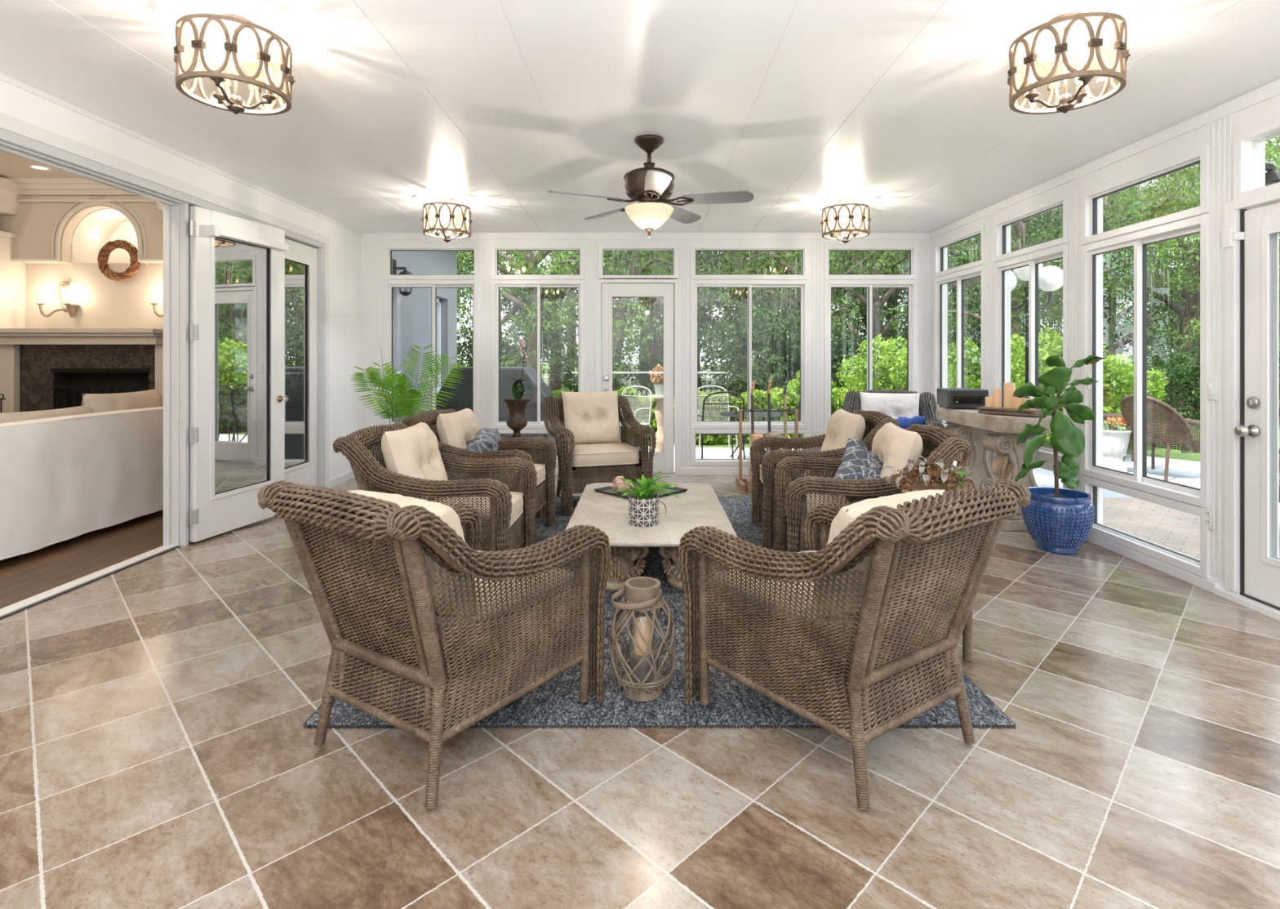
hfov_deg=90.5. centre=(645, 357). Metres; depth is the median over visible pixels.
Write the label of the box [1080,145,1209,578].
window
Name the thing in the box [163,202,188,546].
trim
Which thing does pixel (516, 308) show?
tree
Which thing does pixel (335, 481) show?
baseboard
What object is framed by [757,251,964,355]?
tree
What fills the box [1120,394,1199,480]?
wicker chair
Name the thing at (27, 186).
trim
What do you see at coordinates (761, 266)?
tree
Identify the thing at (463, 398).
covered grill
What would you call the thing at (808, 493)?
seat cushion
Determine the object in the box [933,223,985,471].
window
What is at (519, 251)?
tree
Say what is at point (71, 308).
wall sconce
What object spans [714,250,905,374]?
tree
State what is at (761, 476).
seat cushion
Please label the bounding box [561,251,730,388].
tree
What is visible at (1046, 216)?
tree
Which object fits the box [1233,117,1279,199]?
window
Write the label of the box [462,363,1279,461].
lawn
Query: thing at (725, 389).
patio chair
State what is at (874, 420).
wicker armchair
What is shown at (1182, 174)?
tree
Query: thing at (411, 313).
house wing
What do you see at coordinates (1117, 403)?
shrub
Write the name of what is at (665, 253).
tree
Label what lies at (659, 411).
plant stand
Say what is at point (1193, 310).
tree
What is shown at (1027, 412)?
tray
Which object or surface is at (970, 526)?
wicker armchair
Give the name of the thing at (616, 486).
conch shell
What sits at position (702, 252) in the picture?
tree
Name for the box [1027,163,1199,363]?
tree
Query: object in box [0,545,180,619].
trim
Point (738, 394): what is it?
patio chair
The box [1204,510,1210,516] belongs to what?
socket
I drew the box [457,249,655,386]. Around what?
tree
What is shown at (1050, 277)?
lamp post
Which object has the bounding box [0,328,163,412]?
fireplace
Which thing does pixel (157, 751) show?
floor
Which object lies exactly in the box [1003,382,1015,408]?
pillar candle
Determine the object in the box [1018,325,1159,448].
shrub
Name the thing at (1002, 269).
window
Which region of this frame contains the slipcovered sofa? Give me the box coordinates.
[0,406,163,559]
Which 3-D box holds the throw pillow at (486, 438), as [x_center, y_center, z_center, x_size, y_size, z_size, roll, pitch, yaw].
[-1.133,0.658,4.200,0.331,0.364,0.419,0,0,-2]
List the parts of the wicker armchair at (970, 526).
leg, arm, panel, seat, leg, frame, leg, panel, arm, backrest, leg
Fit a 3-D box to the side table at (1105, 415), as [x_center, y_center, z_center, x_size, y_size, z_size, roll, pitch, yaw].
[6.050,1.051,8.450,0.621,0.612,0.621,0,0,-17]
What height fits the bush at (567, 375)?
1.623 m
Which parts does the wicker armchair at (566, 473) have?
panel, leg, arm, backrest, leg, frame, seat, panel, arm, leg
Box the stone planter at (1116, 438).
[1102,416,1132,472]
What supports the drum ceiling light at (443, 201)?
attached to the ceiling at (900, 109)
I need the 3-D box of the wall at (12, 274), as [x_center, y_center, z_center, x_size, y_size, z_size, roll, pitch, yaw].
[-6.414,-0.249,6.250,0.418,2.970,0.420,0,0,0]
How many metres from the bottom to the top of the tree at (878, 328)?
8.984 m
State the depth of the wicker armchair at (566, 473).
5.10 m
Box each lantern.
[392,258,412,295]
[608,576,675,701]
[1265,163,1279,186]
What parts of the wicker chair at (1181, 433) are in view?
arm, leg, backrest, seat, leg, arm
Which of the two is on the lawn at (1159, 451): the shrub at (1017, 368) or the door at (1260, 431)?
the shrub at (1017, 368)
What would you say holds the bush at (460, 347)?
on the lawn at (1159, 451)
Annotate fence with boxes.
[542,367,856,420]
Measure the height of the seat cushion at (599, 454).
0.131 m
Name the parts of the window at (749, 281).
sash, sash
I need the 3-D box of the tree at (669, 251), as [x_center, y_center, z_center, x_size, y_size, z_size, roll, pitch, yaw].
[1.974,-3.882,23.779,7.426,11.266,8.186,0,0,-42]
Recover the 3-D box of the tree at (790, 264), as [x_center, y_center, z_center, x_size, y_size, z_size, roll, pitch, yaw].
[4.262,-2.564,16.708,5.652,8.556,5.111,0,0,44]
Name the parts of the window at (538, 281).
sash, sash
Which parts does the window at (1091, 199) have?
sash, sash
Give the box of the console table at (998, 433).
[935,406,1052,530]
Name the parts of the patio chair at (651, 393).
seat, frame, arm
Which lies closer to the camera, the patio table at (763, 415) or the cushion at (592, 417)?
the cushion at (592, 417)
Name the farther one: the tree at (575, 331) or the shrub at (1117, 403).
the tree at (575, 331)
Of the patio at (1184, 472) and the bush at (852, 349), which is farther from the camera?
the bush at (852, 349)
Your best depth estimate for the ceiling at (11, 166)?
6.01 m
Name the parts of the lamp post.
globe, arm, arm, globe, post, arm, globe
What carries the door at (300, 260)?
in the wall at (345, 245)
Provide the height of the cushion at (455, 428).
0.404 m
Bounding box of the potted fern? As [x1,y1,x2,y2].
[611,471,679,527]
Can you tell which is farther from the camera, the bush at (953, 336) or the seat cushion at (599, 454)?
the bush at (953, 336)
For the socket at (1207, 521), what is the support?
attached to the wall outlet at (1210, 513)
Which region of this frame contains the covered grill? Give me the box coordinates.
[435,366,555,452]
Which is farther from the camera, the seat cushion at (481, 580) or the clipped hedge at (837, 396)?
the clipped hedge at (837, 396)
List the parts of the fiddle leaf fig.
stem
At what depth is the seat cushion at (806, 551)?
2.01 m
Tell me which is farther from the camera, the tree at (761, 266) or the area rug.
the tree at (761, 266)
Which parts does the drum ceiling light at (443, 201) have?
arm, bulb, stem, arm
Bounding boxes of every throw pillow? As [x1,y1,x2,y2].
[446,426,500,479]
[834,435,883,503]
[896,415,926,429]
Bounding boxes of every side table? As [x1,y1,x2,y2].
[497,438,550,518]
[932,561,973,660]
[1102,412,1133,461]
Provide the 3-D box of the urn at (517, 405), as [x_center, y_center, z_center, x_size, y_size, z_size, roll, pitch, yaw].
[-1.033,0.256,5.088,0.224,0.833,0.218,0,0,38]
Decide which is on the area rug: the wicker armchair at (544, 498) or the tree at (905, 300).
the wicker armchair at (544, 498)
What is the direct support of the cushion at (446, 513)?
on the seat cushion at (481, 580)
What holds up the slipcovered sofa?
on the floor
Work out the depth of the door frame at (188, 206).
4.22 m
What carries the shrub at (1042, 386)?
on the lawn at (1159, 451)
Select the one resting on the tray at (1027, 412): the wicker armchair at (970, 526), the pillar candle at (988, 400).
the pillar candle at (988, 400)
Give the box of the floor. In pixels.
[0,474,1279,908]
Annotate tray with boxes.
[593,480,687,497]
[977,405,1042,416]
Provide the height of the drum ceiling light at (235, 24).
0.360 m
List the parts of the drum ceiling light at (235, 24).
bulb, arm, arm, stem, arm, bulb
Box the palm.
[351,344,464,489]
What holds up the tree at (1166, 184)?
on the lawn at (1159, 451)
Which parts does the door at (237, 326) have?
pane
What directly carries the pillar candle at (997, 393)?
on the tray at (1027, 412)
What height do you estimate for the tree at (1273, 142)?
10.928 m
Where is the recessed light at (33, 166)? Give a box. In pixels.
[27,164,51,170]
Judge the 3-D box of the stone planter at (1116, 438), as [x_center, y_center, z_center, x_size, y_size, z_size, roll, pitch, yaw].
[5.561,1.024,7.544,0.411,0.663,0.393,0,0,0]
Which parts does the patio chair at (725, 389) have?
leg, frame, leg, leg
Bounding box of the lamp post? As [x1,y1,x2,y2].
[1010,263,1062,486]
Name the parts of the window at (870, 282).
sash, sash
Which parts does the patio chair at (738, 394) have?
leg, seat, frame, leg, leg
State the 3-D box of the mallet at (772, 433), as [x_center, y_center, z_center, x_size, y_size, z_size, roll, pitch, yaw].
[1.230,0.688,6.138,0.105,0.991,0.388,0,0,0]
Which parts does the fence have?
post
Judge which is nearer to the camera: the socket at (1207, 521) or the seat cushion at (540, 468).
the socket at (1207, 521)
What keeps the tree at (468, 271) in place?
on the lawn at (1159, 451)
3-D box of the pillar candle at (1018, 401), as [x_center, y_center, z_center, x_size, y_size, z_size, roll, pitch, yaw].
[2.706,0.301,4.602,0.057,0.138,0.057,0,0,0]
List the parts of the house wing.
pane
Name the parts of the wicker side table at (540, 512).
leg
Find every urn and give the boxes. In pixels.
[502,337,530,437]
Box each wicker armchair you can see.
[257,480,611,808]
[332,422,537,551]
[401,408,557,537]
[542,395,656,514]
[677,479,1031,810]
[749,409,899,549]
[773,422,969,551]
[843,389,945,446]
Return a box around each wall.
[0,80,361,479]
[0,177,26,328]
[0,195,163,262]
[26,262,163,328]
[361,232,929,472]
[929,79,1279,594]
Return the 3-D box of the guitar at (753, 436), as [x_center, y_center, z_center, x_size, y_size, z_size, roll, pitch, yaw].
[1.070,0.706,6.138,0.110,0.986,0.388,0,0,0]
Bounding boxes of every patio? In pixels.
[556,446,1062,484]
[1032,453,1279,497]
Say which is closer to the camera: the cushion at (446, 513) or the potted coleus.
the cushion at (446, 513)
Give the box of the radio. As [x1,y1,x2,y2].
[936,387,988,408]
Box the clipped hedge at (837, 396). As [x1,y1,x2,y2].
[552,386,859,444]
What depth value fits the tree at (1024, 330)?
20.48 m
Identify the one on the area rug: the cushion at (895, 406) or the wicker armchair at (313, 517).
the wicker armchair at (313, 517)
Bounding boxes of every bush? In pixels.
[457,329,527,366]
[556,351,628,391]
[631,355,703,395]
[831,333,900,390]
[947,326,981,382]
[1102,346,1199,417]
[1152,342,1279,419]
[1279,351,1279,417]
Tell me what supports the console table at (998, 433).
on the floor
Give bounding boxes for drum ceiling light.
[173,13,294,115]
[421,197,471,242]
[820,198,871,243]
[1007,11,1130,114]
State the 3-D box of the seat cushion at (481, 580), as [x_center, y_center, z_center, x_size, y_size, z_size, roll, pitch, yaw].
[-0.612,0.816,2.188,0.562,0.126,0.562,0,0,32]
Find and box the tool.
[0,393,6,412]
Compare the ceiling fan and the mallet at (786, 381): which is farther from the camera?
the mallet at (786, 381)
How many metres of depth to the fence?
13.20 m
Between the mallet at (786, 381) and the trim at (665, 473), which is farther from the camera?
the trim at (665, 473)
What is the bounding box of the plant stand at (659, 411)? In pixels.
[647,395,663,451]
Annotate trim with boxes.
[0,72,361,488]
[0,128,324,487]
[0,540,190,616]
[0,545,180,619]
[4,177,163,262]
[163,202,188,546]
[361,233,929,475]
[595,277,679,474]
[653,472,675,475]
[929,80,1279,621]
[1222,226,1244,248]
[1240,208,1279,609]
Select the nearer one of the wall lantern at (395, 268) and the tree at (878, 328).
the wall lantern at (395, 268)
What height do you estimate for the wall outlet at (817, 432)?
0.120 m
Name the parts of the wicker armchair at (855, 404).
panel, arm, frame, backrest, panel, arm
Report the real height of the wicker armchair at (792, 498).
0.859 m
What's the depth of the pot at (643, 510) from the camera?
3.35 m
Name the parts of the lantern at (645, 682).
handle, candle plate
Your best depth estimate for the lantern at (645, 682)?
2.27 m
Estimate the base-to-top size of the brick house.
4.600 m
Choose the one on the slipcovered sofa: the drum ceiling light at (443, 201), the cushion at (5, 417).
the cushion at (5, 417)
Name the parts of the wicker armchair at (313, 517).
leg, backrest, panel, arm, frame, leg, seat, leg, panel, arm, leg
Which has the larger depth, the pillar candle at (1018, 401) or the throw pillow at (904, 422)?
the throw pillow at (904, 422)
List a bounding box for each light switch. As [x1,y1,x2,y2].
[586,362,594,373]
[1206,377,1217,399]
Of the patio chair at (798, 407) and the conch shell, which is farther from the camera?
the patio chair at (798, 407)
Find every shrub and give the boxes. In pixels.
[782,369,839,416]
[835,333,906,391]
[947,334,1046,399]
[1010,333,1106,446]
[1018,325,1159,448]
[1102,351,1167,434]
[1120,367,1168,413]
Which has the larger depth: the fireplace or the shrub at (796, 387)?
the shrub at (796, 387)
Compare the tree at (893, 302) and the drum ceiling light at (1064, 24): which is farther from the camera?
the tree at (893, 302)
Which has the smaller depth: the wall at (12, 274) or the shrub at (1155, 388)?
the wall at (12, 274)
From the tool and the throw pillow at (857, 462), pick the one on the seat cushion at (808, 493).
the throw pillow at (857, 462)
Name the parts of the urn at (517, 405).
stem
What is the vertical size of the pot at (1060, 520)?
0.366 m
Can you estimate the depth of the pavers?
5.23 m
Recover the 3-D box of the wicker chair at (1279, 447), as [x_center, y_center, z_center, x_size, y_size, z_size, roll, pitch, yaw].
[5.033,0.887,4.589,0.800,0.944,0.754,0,0,30]
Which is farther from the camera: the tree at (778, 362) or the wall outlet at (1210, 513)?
the tree at (778, 362)
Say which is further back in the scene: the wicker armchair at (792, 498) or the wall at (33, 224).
the wall at (33, 224)
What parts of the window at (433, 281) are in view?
sash, sash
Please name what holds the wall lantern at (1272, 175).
attached to the wall at (1268, 110)
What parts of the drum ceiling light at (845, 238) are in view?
bulb, arm, stem, arm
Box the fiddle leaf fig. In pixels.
[1013,354,1104,553]
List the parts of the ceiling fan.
blade, blade, lamp shade, blade, blade, blade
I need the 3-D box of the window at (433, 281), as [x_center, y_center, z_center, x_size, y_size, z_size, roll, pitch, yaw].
[-2.265,-0.028,6.743,0.997,2.330,0.114,0,0,0]
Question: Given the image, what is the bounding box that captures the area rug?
[302,496,1016,728]
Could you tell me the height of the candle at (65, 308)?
0.198 m
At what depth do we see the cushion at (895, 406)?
5.87 m
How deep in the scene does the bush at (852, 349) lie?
15.14 m
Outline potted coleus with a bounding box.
[648,364,663,395]
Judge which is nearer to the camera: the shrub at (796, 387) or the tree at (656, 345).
the shrub at (796, 387)
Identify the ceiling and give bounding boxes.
[0,0,1279,232]
[0,151,82,177]
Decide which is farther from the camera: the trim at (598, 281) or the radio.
the trim at (598, 281)
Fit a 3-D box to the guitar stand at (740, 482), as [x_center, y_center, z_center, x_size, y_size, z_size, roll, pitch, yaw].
[1.185,0.869,6.100,0.580,0.735,0.480,0,0,0]
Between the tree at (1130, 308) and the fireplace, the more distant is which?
the tree at (1130, 308)
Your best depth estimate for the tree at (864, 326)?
29.41 m
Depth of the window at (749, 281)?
6.69 m
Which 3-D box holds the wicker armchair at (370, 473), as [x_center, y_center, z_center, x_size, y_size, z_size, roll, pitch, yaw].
[-1.084,0.797,3.381,0.890,0.859,0.798,0,0,1]
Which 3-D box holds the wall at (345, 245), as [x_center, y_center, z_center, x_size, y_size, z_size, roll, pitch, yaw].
[-3.070,-0.042,1.700,0.140,2.555,10.000,0,0,0]
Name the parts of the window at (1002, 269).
sash, sash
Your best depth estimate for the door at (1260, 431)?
3.11 m
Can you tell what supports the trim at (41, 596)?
attached to the wall at (345, 245)
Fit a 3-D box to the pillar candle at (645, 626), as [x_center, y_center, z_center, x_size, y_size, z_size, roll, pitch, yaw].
[-0.012,1.015,2.325,0.068,0.124,0.068,0,0,0]
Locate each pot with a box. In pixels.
[628,493,658,527]
[653,383,663,395]
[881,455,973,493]
[1021,486,1094,553]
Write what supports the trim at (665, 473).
attached to the wall at (380, 242)
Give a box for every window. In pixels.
[383,244,478,432]
[491,244,584,465]
[598,244,678,279]
[690,244,808,465]
[824,244,917,433]
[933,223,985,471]
[993,192,1068,488]
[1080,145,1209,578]
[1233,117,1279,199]
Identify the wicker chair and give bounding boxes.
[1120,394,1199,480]
[1279,447,1279,502]
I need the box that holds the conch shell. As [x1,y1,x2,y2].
[610,475,634,493]
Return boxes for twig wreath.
[97,239,141,280]
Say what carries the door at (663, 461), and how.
in the wall at (380, 242)
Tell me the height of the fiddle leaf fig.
1.258 m
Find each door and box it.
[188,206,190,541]
[189,205,288,542]
[284,238,316,485]
[601,283,674,473]
[1234,202,1279,607]
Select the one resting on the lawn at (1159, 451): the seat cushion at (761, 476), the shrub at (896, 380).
the shrub at (896, 380)
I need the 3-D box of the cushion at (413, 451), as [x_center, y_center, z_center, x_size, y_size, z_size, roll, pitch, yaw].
[-1.226,0.570,3.384,0.249,0.404,0.490,0,0,1]
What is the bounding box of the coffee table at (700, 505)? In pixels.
[565,482,737,590]
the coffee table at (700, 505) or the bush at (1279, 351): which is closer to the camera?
the coffee table at (700, 505)
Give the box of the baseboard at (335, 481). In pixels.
[328,471,355,488]
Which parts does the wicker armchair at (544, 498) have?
backrest, panel, arm, panel, frame, leg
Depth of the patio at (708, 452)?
8.74 m
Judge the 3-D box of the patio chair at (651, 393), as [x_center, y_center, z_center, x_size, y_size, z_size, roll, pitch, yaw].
[-0.267,0.883,8.923,0.602,0.950,0.590,0,0,30]
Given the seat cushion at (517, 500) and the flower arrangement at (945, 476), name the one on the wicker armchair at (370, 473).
the seat cushion at (517, 500)
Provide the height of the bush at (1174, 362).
1.677 m
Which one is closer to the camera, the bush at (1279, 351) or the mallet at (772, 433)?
the mallet at (772, 433)
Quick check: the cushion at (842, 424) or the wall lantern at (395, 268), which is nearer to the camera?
the cushion at (842, 424)
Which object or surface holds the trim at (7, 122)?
attached to the wall at (345, 245)
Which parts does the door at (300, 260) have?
pane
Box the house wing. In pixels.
[392,250,457,420]
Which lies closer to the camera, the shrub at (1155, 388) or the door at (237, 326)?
the door at (237, 326)
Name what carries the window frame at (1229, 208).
attached to the wall at (1268, 110)
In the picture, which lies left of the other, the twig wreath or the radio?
the twig wreath
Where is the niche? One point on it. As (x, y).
(112, 224)
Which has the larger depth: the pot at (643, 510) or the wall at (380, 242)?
the wall at (380, 242)
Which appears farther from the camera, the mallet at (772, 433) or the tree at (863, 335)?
the tree at (863, 335)
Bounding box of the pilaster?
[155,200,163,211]
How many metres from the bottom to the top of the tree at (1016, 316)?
6.760 m
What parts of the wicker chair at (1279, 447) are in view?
seat, arm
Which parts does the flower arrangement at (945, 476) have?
pot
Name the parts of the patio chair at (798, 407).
arm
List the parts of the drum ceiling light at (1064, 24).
bulb, arm, stem, bulb, arm, arm, bulb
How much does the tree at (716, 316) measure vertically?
12.214 m
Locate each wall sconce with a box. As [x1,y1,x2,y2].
[35,280,78,317]
[150,292,163,316]
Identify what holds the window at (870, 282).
in the wall at (380, 242)
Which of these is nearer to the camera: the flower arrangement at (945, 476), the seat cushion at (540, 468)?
the flower arrangement at (945, 476)
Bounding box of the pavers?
[1102,497,1279,559]
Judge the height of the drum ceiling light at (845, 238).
0.360 m
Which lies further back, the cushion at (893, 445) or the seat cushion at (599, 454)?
the seat cushion at (599, 454)
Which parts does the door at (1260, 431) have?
handle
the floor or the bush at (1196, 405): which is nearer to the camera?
the floor
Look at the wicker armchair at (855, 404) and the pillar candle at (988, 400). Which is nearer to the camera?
the pillar candle at (988, 400)
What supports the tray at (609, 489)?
on the coffee table at (700, 505)
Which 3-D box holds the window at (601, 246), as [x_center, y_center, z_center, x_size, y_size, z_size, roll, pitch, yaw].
[-0.081,-1.007,6.743,0.847,0.372,0.114,0,0,0]
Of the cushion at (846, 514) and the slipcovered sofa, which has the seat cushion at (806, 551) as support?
the cushion at (846, 514)
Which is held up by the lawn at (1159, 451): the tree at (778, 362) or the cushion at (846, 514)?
the tree at (778, 362)
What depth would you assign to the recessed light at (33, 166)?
5.90 m
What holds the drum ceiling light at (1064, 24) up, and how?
attached to the ceiling at (900, 109)
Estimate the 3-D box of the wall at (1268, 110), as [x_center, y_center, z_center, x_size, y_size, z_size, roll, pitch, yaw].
[3.055,-0.042,1.755,0.110,2.555,10.110,0,0,0]
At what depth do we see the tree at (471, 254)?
20.35 m
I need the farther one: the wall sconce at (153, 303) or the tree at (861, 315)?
the tree at (861, 315)
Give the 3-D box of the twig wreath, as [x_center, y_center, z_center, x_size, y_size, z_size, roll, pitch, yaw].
[-5.277,-0.974,6.360,0.417,0.417,0.084,0,0,0]
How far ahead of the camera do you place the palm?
5.98 m
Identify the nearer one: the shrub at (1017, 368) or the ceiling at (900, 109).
the ceiling at (900, 109)
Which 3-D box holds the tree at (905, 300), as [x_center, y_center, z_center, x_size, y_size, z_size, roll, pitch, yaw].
[15.973,-4.820,28.650,9.121,13.272,8.723,0,0,15]
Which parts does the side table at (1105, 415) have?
leg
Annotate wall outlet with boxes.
[813,428,821,435]
[1202,506,1215,530]
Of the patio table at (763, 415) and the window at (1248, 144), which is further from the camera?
the patio table at (763, 415)
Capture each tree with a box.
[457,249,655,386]
[457,250,578,368]
[457,250,615,346]
[457,253,472,366]
[457,258,474,366]
[459,250,648,391]
[499,249,720,377]
[504,249,733,393]
[511,250,639,380]
[555,249,766,408]
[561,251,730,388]
[612,249,779,386]
[616,249,793,391]
[622,253,733,377]
[661,250,839,391]
[671,250,849,391]
[697,250,908,357]
[701,304,853,415]
[702,252,862,332]
[705,250,904,370]
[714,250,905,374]
[751,266,901,355]
[756,241,962,363]
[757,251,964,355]
[772,237,981,375]
[831,238,978,351]
[859,204,1133,359]
[862,208,1106,342]
[879,190,1169,381]
[887,208,1062,333]
[889,183,1161,378]
[902,236,1061,331]
[949,209,1124,330]
[1023,165,1199,355]
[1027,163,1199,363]
[1038,164,1199,364]
[1048,173,1191,365]
[1057,174,1199,368]
[1105,156,1279,408]
[1115,142,1279,362]
[1120,141,1279,368]
[1126,138,1279,357]
[1146,141,1279,350]
[1164,135,1279,406]
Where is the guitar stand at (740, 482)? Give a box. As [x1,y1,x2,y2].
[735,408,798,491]
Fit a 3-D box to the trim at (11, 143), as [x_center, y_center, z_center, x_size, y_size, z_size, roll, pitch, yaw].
[-3.070,0.086,3.260,0.160,2.300,5.320,0,0,0]
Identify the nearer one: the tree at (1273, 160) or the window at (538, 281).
the window at (538, 281)
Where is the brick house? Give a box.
[1172,287,1279,384]
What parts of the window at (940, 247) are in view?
sash, sash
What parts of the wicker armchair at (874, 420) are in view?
leg, leg, panel, arm, panel, backrest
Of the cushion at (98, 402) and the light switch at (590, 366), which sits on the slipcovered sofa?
the cushion at (98, 402)
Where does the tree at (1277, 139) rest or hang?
on the lawn at (1159, 451)
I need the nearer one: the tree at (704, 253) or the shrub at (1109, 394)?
the shrub at (1109, 394)
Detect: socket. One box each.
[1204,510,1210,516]
[1204,518,1210,524]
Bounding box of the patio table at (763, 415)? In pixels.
[720,410,783,458]
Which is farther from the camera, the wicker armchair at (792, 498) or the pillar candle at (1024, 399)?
the pillar candle at (1024, 399)
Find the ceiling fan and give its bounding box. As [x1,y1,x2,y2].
[547,134,753,237]
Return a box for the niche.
[69,208,148,265]
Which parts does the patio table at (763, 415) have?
leg, leg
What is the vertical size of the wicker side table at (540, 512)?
0.563 m
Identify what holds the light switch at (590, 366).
attached to the wall at (380, 242)
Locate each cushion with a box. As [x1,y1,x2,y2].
[0,404,93,422]
[81,388,162,413]
[344,489,476,617]
[354,550,573,657]
[381,421,448,500]
[430,491,523,535]
[436,408,479,448]
[479,463,545,491]
[561,390,622,444]
[568,442,639,466]
[714,550,933,660]
[760,463,835,482]
[806,493,849,533]
[814,488,945,617]
[820,408,865,451]
[859,391,919,418]
[871,422,922,496]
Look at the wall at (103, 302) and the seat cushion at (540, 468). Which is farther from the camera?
the wall at (103, 302)
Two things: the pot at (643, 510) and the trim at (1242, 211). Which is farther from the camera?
the pot at (643, 510)
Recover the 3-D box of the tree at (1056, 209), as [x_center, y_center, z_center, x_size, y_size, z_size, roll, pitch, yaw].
[12.832,-3.926,23.803,6.862,11.383,7.369,0,0,33]
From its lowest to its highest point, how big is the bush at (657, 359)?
1.488 m
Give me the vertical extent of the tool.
0.926 m
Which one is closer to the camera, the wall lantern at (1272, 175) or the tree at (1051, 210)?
the wall lantern at (1272, 175)
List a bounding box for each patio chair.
[619,385,652,444]
[697,385,738,456]
[697,391,745,458]
[763,398,799,448]
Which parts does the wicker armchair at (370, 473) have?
backrest, panel, frame, arm, panel, leg, leg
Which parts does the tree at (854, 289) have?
crown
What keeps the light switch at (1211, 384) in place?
attached to the wall at (1268, 110)
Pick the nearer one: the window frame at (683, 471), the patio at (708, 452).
the window frame at (683, 471)
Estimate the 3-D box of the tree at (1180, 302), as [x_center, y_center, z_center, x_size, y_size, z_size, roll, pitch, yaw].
[17.342,-2.653,18.507,5.600,8.651,5.216,0,0,16]
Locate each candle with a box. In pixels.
[35,297,70,316]
[633,616,652,655]
[985,396,992,406]
[992,387,1001,407]
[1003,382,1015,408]
[1014,395,1023,408]
[1023,398,1035,409]
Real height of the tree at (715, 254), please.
10.017 m

